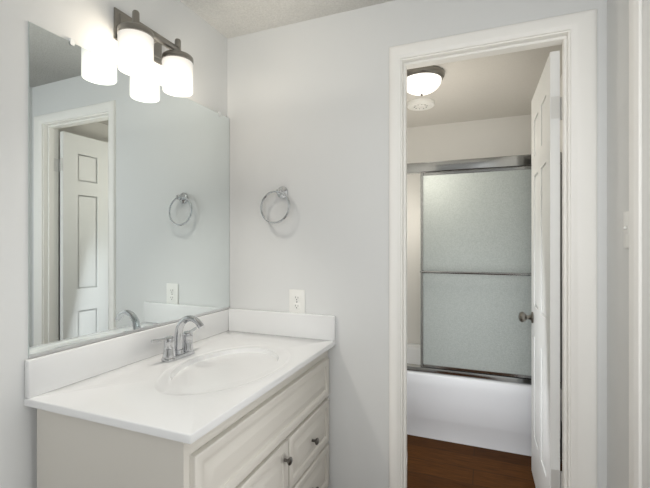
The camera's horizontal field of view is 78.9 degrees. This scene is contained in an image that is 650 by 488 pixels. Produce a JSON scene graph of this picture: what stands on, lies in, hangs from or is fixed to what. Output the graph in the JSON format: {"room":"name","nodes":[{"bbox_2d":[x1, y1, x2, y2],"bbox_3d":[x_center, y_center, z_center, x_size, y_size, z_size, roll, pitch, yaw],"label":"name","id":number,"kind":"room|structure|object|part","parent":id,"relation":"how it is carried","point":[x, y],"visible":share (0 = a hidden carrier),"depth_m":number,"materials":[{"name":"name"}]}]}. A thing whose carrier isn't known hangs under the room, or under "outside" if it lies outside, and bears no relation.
{"room":"bathroom","nodes":[
{"label":"bathroom","id":0,"kind":"room"},
{"bbox_2d":[0,0,226,487],"bbox_3d":[-1.096,0.085,0.776,0.120,2.330,2.850,0,0,22],"label":"wall","id":1,"kind":"structure","parent":0,"point":[90,23],"depth_m":1.16,"materials":[{"name":"white paint"}]},
{"bbox_2d":[28,21,229,357],"bbox_3d":[-0.687,-0.165,1.617,0.022,1.004,0.977,0,0,22],"label":"mirror","id":2,"kind":"object","parent":1,"relation":"attached to","point":[128,178],"visible":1,"depth_m":1.42,"materials":[{"name":"clear glass"}]},
{"bbox_2d":[114,7,193,96],"bbox_3d":[-0.652,-0.738,1.512,0.158,0.244,0.330,0,0,22],"label":"sconce","id":3,"kind":"object","parent":1,"relation":"attached to","point":[139,46],"visible":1,"depth_m":1.46,"materials":[{"name":"white glass"}]},
{"bbox_3d":[-0.652,-0.798,1.512,0.158,0.124,0.330,0,0,22],"label":"frame","id":4,"kind":"part","parent":3,"relation":"part of","materials":[{"name":"silver metal"}]},
{"bbox_2d":[180,0,393,38],"bbox_3d":[-0.253,-1.130,0.468,1.914,0.100,2.900,0,0,22],"label":"ceiling","id":5,"kind":"structure","parent":0,"point":[231,18],"depth_m":1.83,"materials":[{"name":"white paint"}]},
{"bbox_2d":[227,0,606,487],"bbox_3d":[0.283,0.085,1.815,1.914,2.330,0.100,0,0,22],"label":"wall","id":6,"kind":"structure","parent":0,"point":[308,100],"depth_m":1.84,"materials":[{"name":"white paint"}]},
{"bbox_2d":[260,186,289,223],"bbox_3d":[-0.236,-0.192,1.936,0.164,0.188,0.056,0,0,22],"label":"towel ring","id":7,"kind":"object","parent":6,"relation":"attached to","point":[282,192],"visible":1,"depth_m":1.93,"materials":[{"name":"silver metal"}]},
{"bbox_2d":[289,289,304,312],"bbox_3d":[-0.136,0.282,1.923,0.084,0.120,0.008,0,0,22],"label":"outlet","id":8,"kind":"object","parent":6,"relation":"attached to","point":[296,297],"visible":0.99,"depth_m":1.92,"materials":[{"name":"white plastic"}]},
{"bbox_2d":[389,9,596,487],"bbox_3d":[0.652,0.212,1.668,0.669,2.076,0.100,0,0,22],"label":"trim","id":9,"kind":"structure","parent":6,"relation":"attached to","point":[559,38],"depth_m":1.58,"materials":[{"name":"white wood"}]},
{"bbox_2d":[531,50,559,487],"bbox_3d":[1.046,0.229,1.890,0.035,2.030,0.600,0,0,21],"label":"door","id":10,"kind":"structure","parent":9,"relation":"attached to","point":[545,131],"depth_m":1.74,"materials":[{"name":"white wood"}]},
{"bbox_2d":[518,312,533,322],"bbox_3d":[1.130,0.394,2.110,0.176,0.062,0.062,0,0,22],"label":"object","id":11,"kind":"structure","parent":10,"relation":"attached to","point":[522,317],"depth_m":2.11,"materials":[{"name":"silver metal"}]},
{"bbox_2d":[407,45,561,127],"bbox_3d":[0.593,-1.030,2.596,1.914,0.100,1.680,0,0,22],"label":"ceiling","id":12,"kind":"structure","parent":0,"point":[502,85],"depth_m":2.51,"materials":[{"name":"white paint"}]},
{"bbox_2d":[407,98,434,110],"bbox_3d":[0.666,-0.966,2.750,0.192,0.027,0.192,0,0,22],"label":"smoke detector","id":13,"kind":"object","parent":12,"relation":"attached to","point":[420,104],"depth_m":2.71,"materials":[{"name":"white plastic"}]},
{"bbox_2d":[407,65,444,95],"bbox_3d":[0.559,-0.917,2.286,0.256,0.124,0.256,0,0,22],"label":"ceiling light","id":14,"kind":"object","parent":12,"relation":"attached to","point":[421,81],"depth_m":2.20,"materials":[{"name":"white glass"}]},
{"bbox_2d":[407,75,561,458],"bbox_3d":[0.602,0.135,2.619,1.914,2.230,1.630,0,0,22],"label":"wall","id":15,"kind":"structure","parent":0,"point":[504,136],"depth_m":3.23,"materials":[{"name":"white paint"}]},
{"bbox_2d":[407,152,561,387],"bbox_3d":[0.587,0.151,2.582,1.668,1.357,0.094,0,0,22],"label":"shower door","id":16,"kind":"structure","parent":15,"relation":"attached to","point":[475,214],"depth_m":2.44,"materials":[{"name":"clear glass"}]},
{"bbox_2d":[407,434,561,487],"bbox_3d":[0.057,1.300,1.248,1.914,0.100,4.580,0,0,22],"label":"floor","id":17,"kind":"structure","parent":0,"point":[431,463],"depth_m":2.22,"materials":[{"name":"brown wood"}]},
{"bbox_2d":[24,308,335,487],"bbox_3d":[-0.410,0.792,1.501,0.616,0.914,0.991,0,0,22],"label":"vanity","id":18,"kind":"object","parent":17,"relation":"on","point":[249,408],"visible":0.99,"depth_m":1.25,"materials":[{"name":"grey paint"}]},
{"bbox_2d":[151,315,203,361],"bbox_3d":[-0.540,0.364,1.557,0.152,0.169,0.246,0,0,22],"label":"faucet","id":19,"kind":"object","parent":18,"relation":"on","point":[180,346],"visible":1,"depth_m":1.55,"materials":[{"name":"silver metal"}]},
{"bbox_3d":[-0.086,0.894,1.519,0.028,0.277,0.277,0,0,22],"label":"knob","id":20,"kind":"part","parent":18,"relation":"part of","materials":[{"name":"silver metal"}]},
{"bbox_2d":[407,343,561,455],"bbox_3d":[0.718,1.040,2.910,1.670,0.420,0.760,0,0,22],"label":"tub","id":21,"kind":"object","parent":17,"relation":"on","point":[489,414],"visible":0.25,"depth_m":2.44,"materials":[{"name":"white ceramic"}]},
{"bbox_2d":[551,96,561,487],"bbox_3d":[0.940,0.207,1.596,0.044,1.616,0.044,0,0,22],"label":"door hinge","id":22,"kind":"object","parent":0,"point":[554,100],"depth_m":1.61,"materials":[{"name":"silver metal"}]},
{"bbox_2d":[607,0,628,487],"bbox_3d":[0.571,0.085,0.113,0.120,2.330,2.850,0,0,22],"label":"wall","id":23,"kind":"structure","parent":0,"point":[617,10],"depth_m":1.35,"materials":[{"name":"white paint"}]},
{"bbox_2d":[623,211,628,247],"bbox_3d":[0.946,-0.045,1.241,0.015,0.116,0.074,0,0,22],"label":"switch","id":24,"kind":"object","parent":23,"relation":"attached to","point":[625,214],"visible":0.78,"depth_m":1.25,"materials":[{"name":"white plastic"}]},
{"bbox_2d":[629,0,641,487],"bbox_3d":[0.774,0.182,0.810,0.018,2.136,0.850,0,0,22],"label":"trim","id":25,"kind":"structure","parent":23,"relation":"attached to","point":[635,6],"depth_m":1.15,"materials":[{"name":"white wood"}]},
{"bbox_3d":[0.774,0.182,0.810,0.018,2.136,0.850,0,0,22],"label":"casing entry","id":26,"kind":"part","parent":25,"relation":"part of","materials":[{"name":"white paint"}]},
{"bbox_2d":[642,0,649,487],"bbox_3d":[0.780,0.220,0.807,0.004,2.050,0.689,0,0,22],"label":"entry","id":27,"kind":"object","parent":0,"point":[645,3],"depth_m":1.10,"materials":[{"name":"white"}]}
]}

